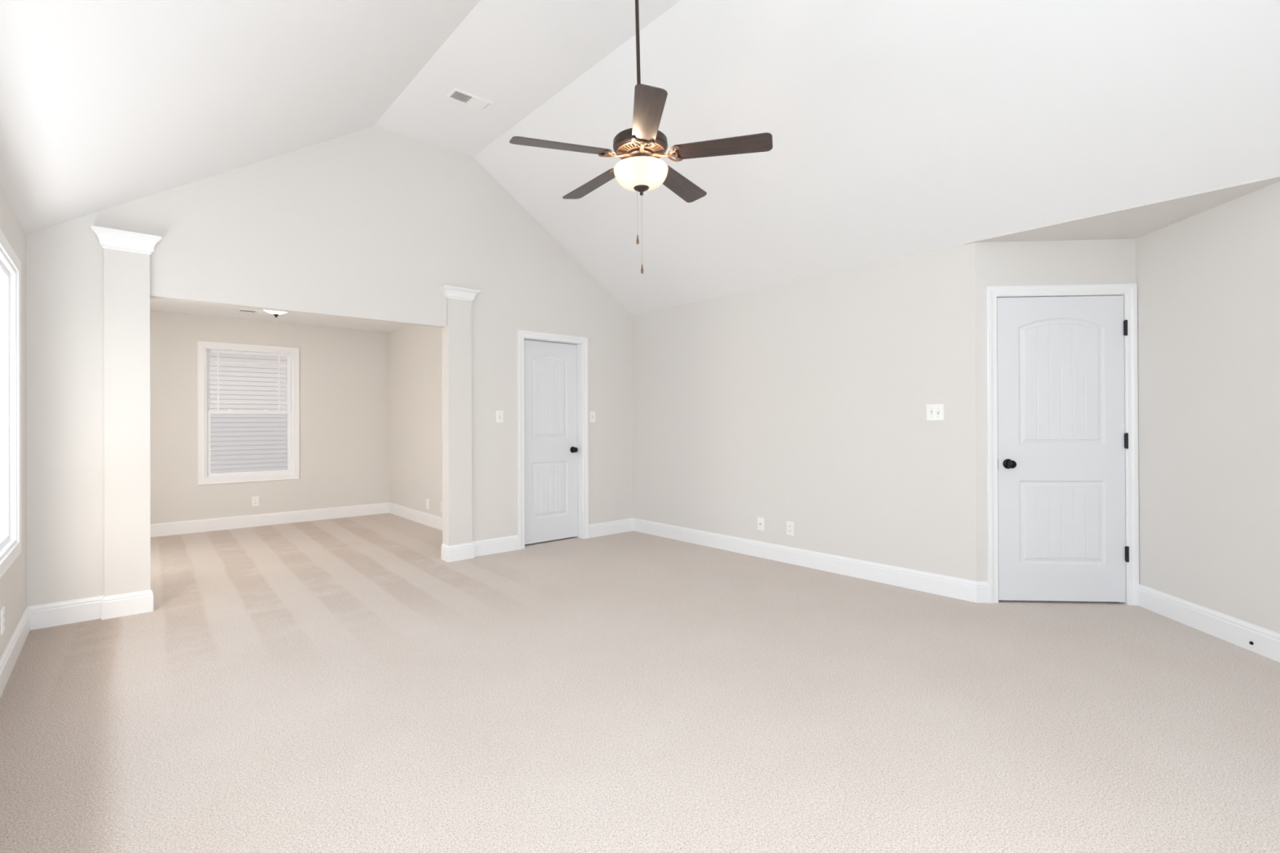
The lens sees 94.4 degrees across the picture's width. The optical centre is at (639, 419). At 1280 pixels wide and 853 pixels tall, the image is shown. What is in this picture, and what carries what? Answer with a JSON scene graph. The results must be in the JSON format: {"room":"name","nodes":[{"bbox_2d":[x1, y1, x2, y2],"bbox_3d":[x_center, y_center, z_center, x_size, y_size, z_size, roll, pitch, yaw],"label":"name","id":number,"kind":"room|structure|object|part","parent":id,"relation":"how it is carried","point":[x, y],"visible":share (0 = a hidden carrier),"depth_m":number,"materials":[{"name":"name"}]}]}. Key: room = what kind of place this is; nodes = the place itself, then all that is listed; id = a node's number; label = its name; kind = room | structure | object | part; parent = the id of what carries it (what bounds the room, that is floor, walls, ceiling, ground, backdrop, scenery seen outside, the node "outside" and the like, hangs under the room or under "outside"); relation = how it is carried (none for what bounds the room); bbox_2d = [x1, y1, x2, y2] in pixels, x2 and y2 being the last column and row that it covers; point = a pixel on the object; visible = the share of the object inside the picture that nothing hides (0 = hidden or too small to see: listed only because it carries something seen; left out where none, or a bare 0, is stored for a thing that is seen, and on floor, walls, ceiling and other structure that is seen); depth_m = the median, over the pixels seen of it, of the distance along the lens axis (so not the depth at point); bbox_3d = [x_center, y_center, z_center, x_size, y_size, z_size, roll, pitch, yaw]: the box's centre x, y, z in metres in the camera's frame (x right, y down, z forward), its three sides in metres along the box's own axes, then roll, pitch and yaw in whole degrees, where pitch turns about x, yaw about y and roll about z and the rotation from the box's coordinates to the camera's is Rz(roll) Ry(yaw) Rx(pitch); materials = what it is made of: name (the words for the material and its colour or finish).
{"room":"empty bedroom","nodes":[
{"label":"empty bedroom","id":0,"kind":"room"},
{"bbox_2d":[0,182,26,657],"bbox_3d":[-1.508,0.047,0.971,0.140,2.396,6.750,0,0,-41],"label":"wall","id":1,"kind":"structure","parent":0,"point":[13,584],"depth_m":3.31,"materials":[{"name":"white paint"}]},
{"bbox_2d":[0,606,4,635],"bbox_3d":[-3.018,0.952,2.807,0.008,0.118,0.074,0,0,-41],"label":"power outlet","id":2,"kind":"object","parent":1,"relation":"attached to","point":[2,610],"visible":1,"depth_m":2.79,"materials":[{"name":"white plastic"}]},
{"bbox_2d":[0,229,21,578],"bbox_3d":[-2.613,-0.077,2.238,0.160,1.587,2.537,0,0,-41],"label":"window","id":3,"kind":"structure","parent":1,"relation":"in","point":[10,263],"depth_m":3.14,"materials":[{"name":"white paint"}]},
{"bbox_3d":[-2.589,-0.077,2.259,0.024,1.424,2.374,0,0,-41],"label":"sash","id":4,"kind":"part","parent":3,"relation":"part of","materials":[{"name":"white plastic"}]},
{"bbox_3d":[-2.618,-0.077,2.234,0.147,1.460,2.410,0,0,-41],"label":"frame","id":5,"kind":"part","parent":3,"relation":"part of","materials":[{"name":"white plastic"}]},
{"bbox_2d":[0,586,153,697],"bbox_3d":[-1.313,1.174,1.301,0.585,0.142,6.700,0,0,-41],"label":"baseboard","id":6,"kind":"structure","parent":1,"relation":"attached to","point":[75,611],"depth_m":3.66,"materials":[{"name":"white paint"}]},
{"bbox_2d":[150,310,390,524],"bbox_3d":[-4.685,0.016,7.100,3.462,2.517,0.140,0,0,-41],"label":"wall","id":7,"kind":"structure","parent":0,"point":[344,373],"depth_m":7.40,"materials":[{"name":"white paint"}]},
{"bbox_2d":[197,340,299,484],"bbox_3d":[-4.677,-0.079,7.102,1.016,1.634,0.160,0,0,-41],"label":"window","id":8,"kind":"structure","parent":7,"relation":"in","point":[205,477],"depth_m":7.02,"materials":[{"name":"white paint"}]},
{"bbox_3d":[-4.715,0.289,7.146,0.853,0.735,0.014,0,0,-41],"label":"screen frame","id":9,"kind":"part","parent":8,"relation":"part of","materials":[{"name":"white plastic"}]},
{"bbox_3d":[-4.693,-0.440,7.120,0.853,0.749,0.035,0,0,-41],"label":"sash","id":10,"kind":"part","parent":8,"relation":"part of","materials":[{"name":"white plastic"}]},
{"bbox_3d":[-4.664,0.275,7.088,0.853,0.762,0.036,0,0,-41],"label":"sash","id":11,"kind":"part","parent":8,"relation":"part of","materials":[{"name":"white plastic"}]},
{"bbox_2d":[251,496,258,506],"bbox_3d":[-4.593,0.976,7.077,0.074,0.118,0.008,0,0,-41],"label":"power outlet","id":12,"kind":"object","parent":7,"relation":"attached to","point":[255,500],"visible":1,"depth_m":7.07,"materials":[{"name":"white plastic"}]},
{"bbox_2d":[150,297,410,332],"bbox_3d":[-3.625,-1.250,5.911,3.392,0.100,3.258,0,0,-41],"label":"ceiling","id":13,"kind":"structure","parent":0,"point":[156,304],"depth_m":6.86,"materials":[{"name":"white paint"}]},
{"bbox_2d":[236,308,271,315],"bbox_3d":[-4.247,-1.192,6.551,0.330,0.009,0.170,0,0,-41],"label":"ceiling vent","id":14,"kind":"object","parent":13,"relation":"in","point":[239,309],"visible":0.91,"depth_m":6.53,"materials":[{"name":"white plastic"}]},
{"bbox_2d":[262,309,287,317],"bbox_3d":[-3.735,-1.123,6.081,0.328,0.152,0.328,0,0,-41],"label":"ceiling light","id":15,"kind":"object","parent":13,"relation":"attached to","point":[275,313],"visible":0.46,"depth_m":6.05,"materials":[{"name":"white glass"}]},
{"bbox_3d":[-3.735,-1.128,6.081,0.328,0.098,0.328,0,0,-41],"label":"lamp shade","id":16,"kind":"part","parent":15,"relation":"part of","materials":[{"name":"white glass"}]},
{"bbox_2d":[26,125,633,606],"bbox_3d":[-1.928,-0.605,5.162,5.056,3.725,0.100,0,0,-41],"label":"wall","id":17,"kind":"structure","parent":0,"point":[370,224],"depth_m":4.71,"materials":[{"name":"white paint"}]},
{"bbox_2d":[90,225,161,596],"bbox_3d":[-3.305,0.027,3.821,0.341,2.466,0.096,0,0,-41],"label":"pilaster","id":18,"kind":"object","parent":17,"relation":"attached to","point":[126,254],"visible":0.98,"depth_m":3.83,"materials":[{"name":"white paint"}]},
{"bbox_2d":[150,502,519,562],"bbox_3d":[-3.485,1.195,5.851,3.318,0.142,3.311,0,0,-41],"label":"baseboard","id":19,"kind":"structure","parent":17,"relation":"attached to","point":[163,529],"depth_m":6.91,"materials":[{"name":"white paint"}]},
{"bbox_2d":[440,284,480,545],"bbox_3d":[-1.605,0.041,5.310,0.340,2.432,0.098,0,0,-41],"label":"pilaster","id":20,"kind":"object","parent":17,"relation":"attached to","point":[459,300],"visible":0.99,"depth_m":5.31,"materials":[{"name":"white paint"}]},
{"bbox_2d":[496,410,503,422],"bbox_3d":[-1.324,-0.028,5.610,0.074,0.118,0.017,0,0,-41],"label":"light switch","id":21,"kind":"object","parent":17,"relation":"attached to","point":[500,414],"visible":1,"depth_m":5.61,"materials":[{"name":"white plastic"}]},
{"bbox_2d":[517,329,588,549],"bbox_3d":[-0.910,0.192,6.062,0.836,2.128,0.156,0,0,-41],"label":"door","id":22,"kind":"structure","parent":17,"relation":"in","point":[553,369],"depth_m":6.10,"materials":[{"name":"white paint"}]},
{"bbox_3d":[-0.680,0.317,6.232,0.055,0.055,0.040,0,0,-41],"label":"knob","id":23,"kind":"part","parent":22,"relation":"part of","materials":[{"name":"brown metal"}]},
{"bbox_2d":[589,411,595,422],"bbox_3d":[-0.503,-0.032,6.330,0.074,0.118,0.017,0,0,-41],"label":"light switch","id":24,"kind":"object","parent":17,"relation":"attached to","point":[592,414],"visible":1,"depth_m":6.33,"materials":[{"name":"white plastic"}]},
{"bbox_2d":[389,324,442,517],"bbox_3d":[-2.342,0.005,6.962,0.120,2.517,3.158,0,0,-41],"label":"wall","id":25,"kind":"structure","parent":0,"point":[415,378],"depth_m":7.38,"materials":[{"name":"white paint"}]},
{"bbox_2d":[426,498,429,509],"bbox_3d":[-2.547,1.010,7.102,0.008,0.118,0.074,0,0,-41],"label":"power outlet","id":26,"kind":"object","parent":25,"relation":"attached to","point":[427,500],"visible":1,"depth_m":7.09,"materials":[{"name":"white plastic"}]},
{"bbox_2d":[0,512,1279,852],"bbox_3d":[-0.496,1.309,4.117,5.846,0.120,10.178,0,0,-41],"label":"floor","id":27,"kind":"structure","parent":0,"point":[341,685],"depth_m":2.53,"materials":[{"name":"carpet"}]},
{"bbox_2d":[0,0,1279,315],"bbox_3d":[0.279,-1.792,2.542,4.946,1.523,6.760,0,0,-41],"label":"ceiling","id":28,"kind":"structure","parent":0,"point":[899,129],"depth_m":3.42,"materials":[{"name":"white paint"}]},
{"bbox_2d":[445,88,493,111],"bbox_3d":[-1.290,-2.418,4.483,0.305,0.009,0.155,0,0,-41],"label":"ceiling vent","id":29,"kind":"object","parent":28,"relation":"in","point":[456,95],"visible":1,"depth_m":4.47,"materials":[{"name":"white plastic"}]},
{"bbox_2d":[509,0,773,273],"bbox_3d":[-0.029,-1.591,3.074,1.279,1.678,1.230,-1,0,-41],"label":"ceiling fan","id":30,"kind":"object","parent":28,"relation":"hanging from","point":[640,148],"visible":1,"depth_m":2.94,"materials":[{"name":"brown wood"}]},
{"bbox_3d":[-0.383,-1.331,2.882,0.488,0.006,0.136,-3,12,-22],"label":"blade","id":31,"kind":"part","parent":30,"relation":"part of","materials":[{"name":"brown wood"}]},
{"bbox_3d":[-0.263,-1.332,3.356,0.136,0.006,0.488,-17,8,-39],"label":"blade","id":32,"kind":"part","parent":30,"relation":"part of","materials":[{"name":"brown wood"}]},
{"bbox_3d":[0.006,-1.239,3.036,0.279,0.104,0.279,-1,0,-41],"label":"lamp shade","id":33,"kind":"part","parent":30,"relation":"part of","materials":[{"name":"white glass"}]},
{"bbox_3d":[0.010,-0.973,3.036,0.003,0.359,0.003,0,0,-41],"label":"pull chain","id":34,"kind":"part","parent":30,"relation":"part of","materials":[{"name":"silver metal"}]},
{"bbox_3d":[0.031,-1.341,2.622,0.136,0.006,0.488,11,0,-4],"label":"blade","id":35,"kind":"part","parent":30,"relation":"part of","materials":[{"name":"brown wood"}]},
{"bbox_3d":[0.225,-1.344,3.389,0.136,0.006,0.488,-16,-9,31],"label":"blade","id":36,"kind":"part","parent":30,"relation":"part of","materials":[{"name":"brown wood"}]},
{"bbox_3d":[0.407,-1.350,2.935,0.488,0.006,0.136,0,-12,14],"label":"blade","id":37,"kind":"part","parent":30,"relation":"part of","materials":[{"name":"brown wood"}]},
{"bbox_2d":[632,242,976,581],"bbox_3d":[1.143,0.015,5.404,0.120,2.460,3.578,0,0,-41],"label":"wall","id":38,"kind":"structure","parent":0,"point":[803,402],"depth_m":4.88,"materials":[{"name":"white paint"}]},
{"bbox_2d":[757,516,764,531],"bbox_3d":[1.089,0.944,5.364,0.016,0.118,0.074,0,0,-41],"label":"cable plate","id":39,"kind":"object","parent":38,"relation":"attached to","point":[760,520],"visible":1,"depth_m":5.36,"materials":[{"name":"white plastic"}]},
{"bbox_2d":[588,518,988,603],"bbox_3d":[0.909,1.175,5.146,0.632,0.142,3.658,0,0,-42],"label":"baseboard","id":40,"kind":"structure","parent":38,"relation":"attached to","point":[977,592],"depth_m":4.93,"materials":[{"name":"white paint"}]},
{"bbox_2d":[786,521,794,536],"bbox_3d":[1.300,0.944,5.130,0.008,0.118,0.074,0,0,-41],"label":"power outlet","id":41,"kind":"object","parent":38,"relation":"attached to","point":[789,526],"visible":1,"depth_m":5.12,"materials":[{"name":"white plastic"}]},
{"bbox_2d":[926,404,943,420],"bbox_3d":[2.095,-0.052,4.213,0.017,0.118,0.120,0,0,-41],"label":"light switch","id":42,"kind":"object","parent":38,"relation":"attached to","point":[934,411],"visible":1,"depth_m":4.21,"materials":[{"name":"white plastic"}]},
{"bbox_2d":[974,238,1135,581],"bbox_3d":[2.848,0.004,4.041,1.138,2.460,0.120,0,0,4],"label":"wall","id":43,"kind":"structure","parent":0,"point":[1101,261],"depth_m":4.00,"materials":[{"name":"white paint"}]},
{"bbox_2d":[986,283,1138,605],"bbox_3d":[2.830,0.165,4.008,0.963,2.138,0.188,0,0,4],"label":"door","id":44,"kind":"structure","parent":43,"relation":"in","point":[1062,360],"depth_m":3.98,"materials":[{"name":"white paint"}]},
{"bbox_3d":[2.482,0.298,3.956,0.055,0.055,0.040,0,0,4],"label":"knob","id":45,"kind":"part","parent":44,"relation":"part of","materials":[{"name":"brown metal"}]},
{"bbox_2d":[964,173,1279,244],"bbox_3d":[3.099,-1.257,3.771,0.954,0.100,1.588,0,0,-41],"label":"ceiling","id":46,"kind":"structure","parent":0,"point":[1135,221],"depth_m":3.58,"materials":[{"name":"white paint"}]},
{"bbox_2d":[1135,181,1279,633],"bbox_3d":[3.338,0.001,3.429,0.120,2.460,1.038,0,0,4],"label":"wall","id":47,"kind":"structure","parent":0,"point":[1208,282],"depth_m":3.38,"materials":[{"name":"white paint"}]},
{"bbox_2d":[1137,583,1279,662],"bbox_3d":[3.570,1.157,2.749,0.490,0.142,2.414,0,0,-23],"label":"baseboard","id":48,"kind":"structure","parent":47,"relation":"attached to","point":[1237,632],"depth_m":3.38,"materials":[{"name":"white paint"}]},
{"label":"outside","id":49,"kind":"structure","parent":0,"visible":0},
{"bbox_3d":[-10.592,1.979,18.705,80.000,0.100,25.000,0,0,-41],"label":"ground","id":50,"kind":"structure","parent":49,"visible":0},
{"bbox_2d":[209,352,287,473],"bbox_3d":[-7.459,-0.919,11.331,13.000,5.632,0.850,0,0,-41],"label":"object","id":51,"kind":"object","parent":50,"relation":"on","point":[238,442],"visible":0.14,"depth_m":11.40,"materials":[{"name":"white plastic"}]}
]}

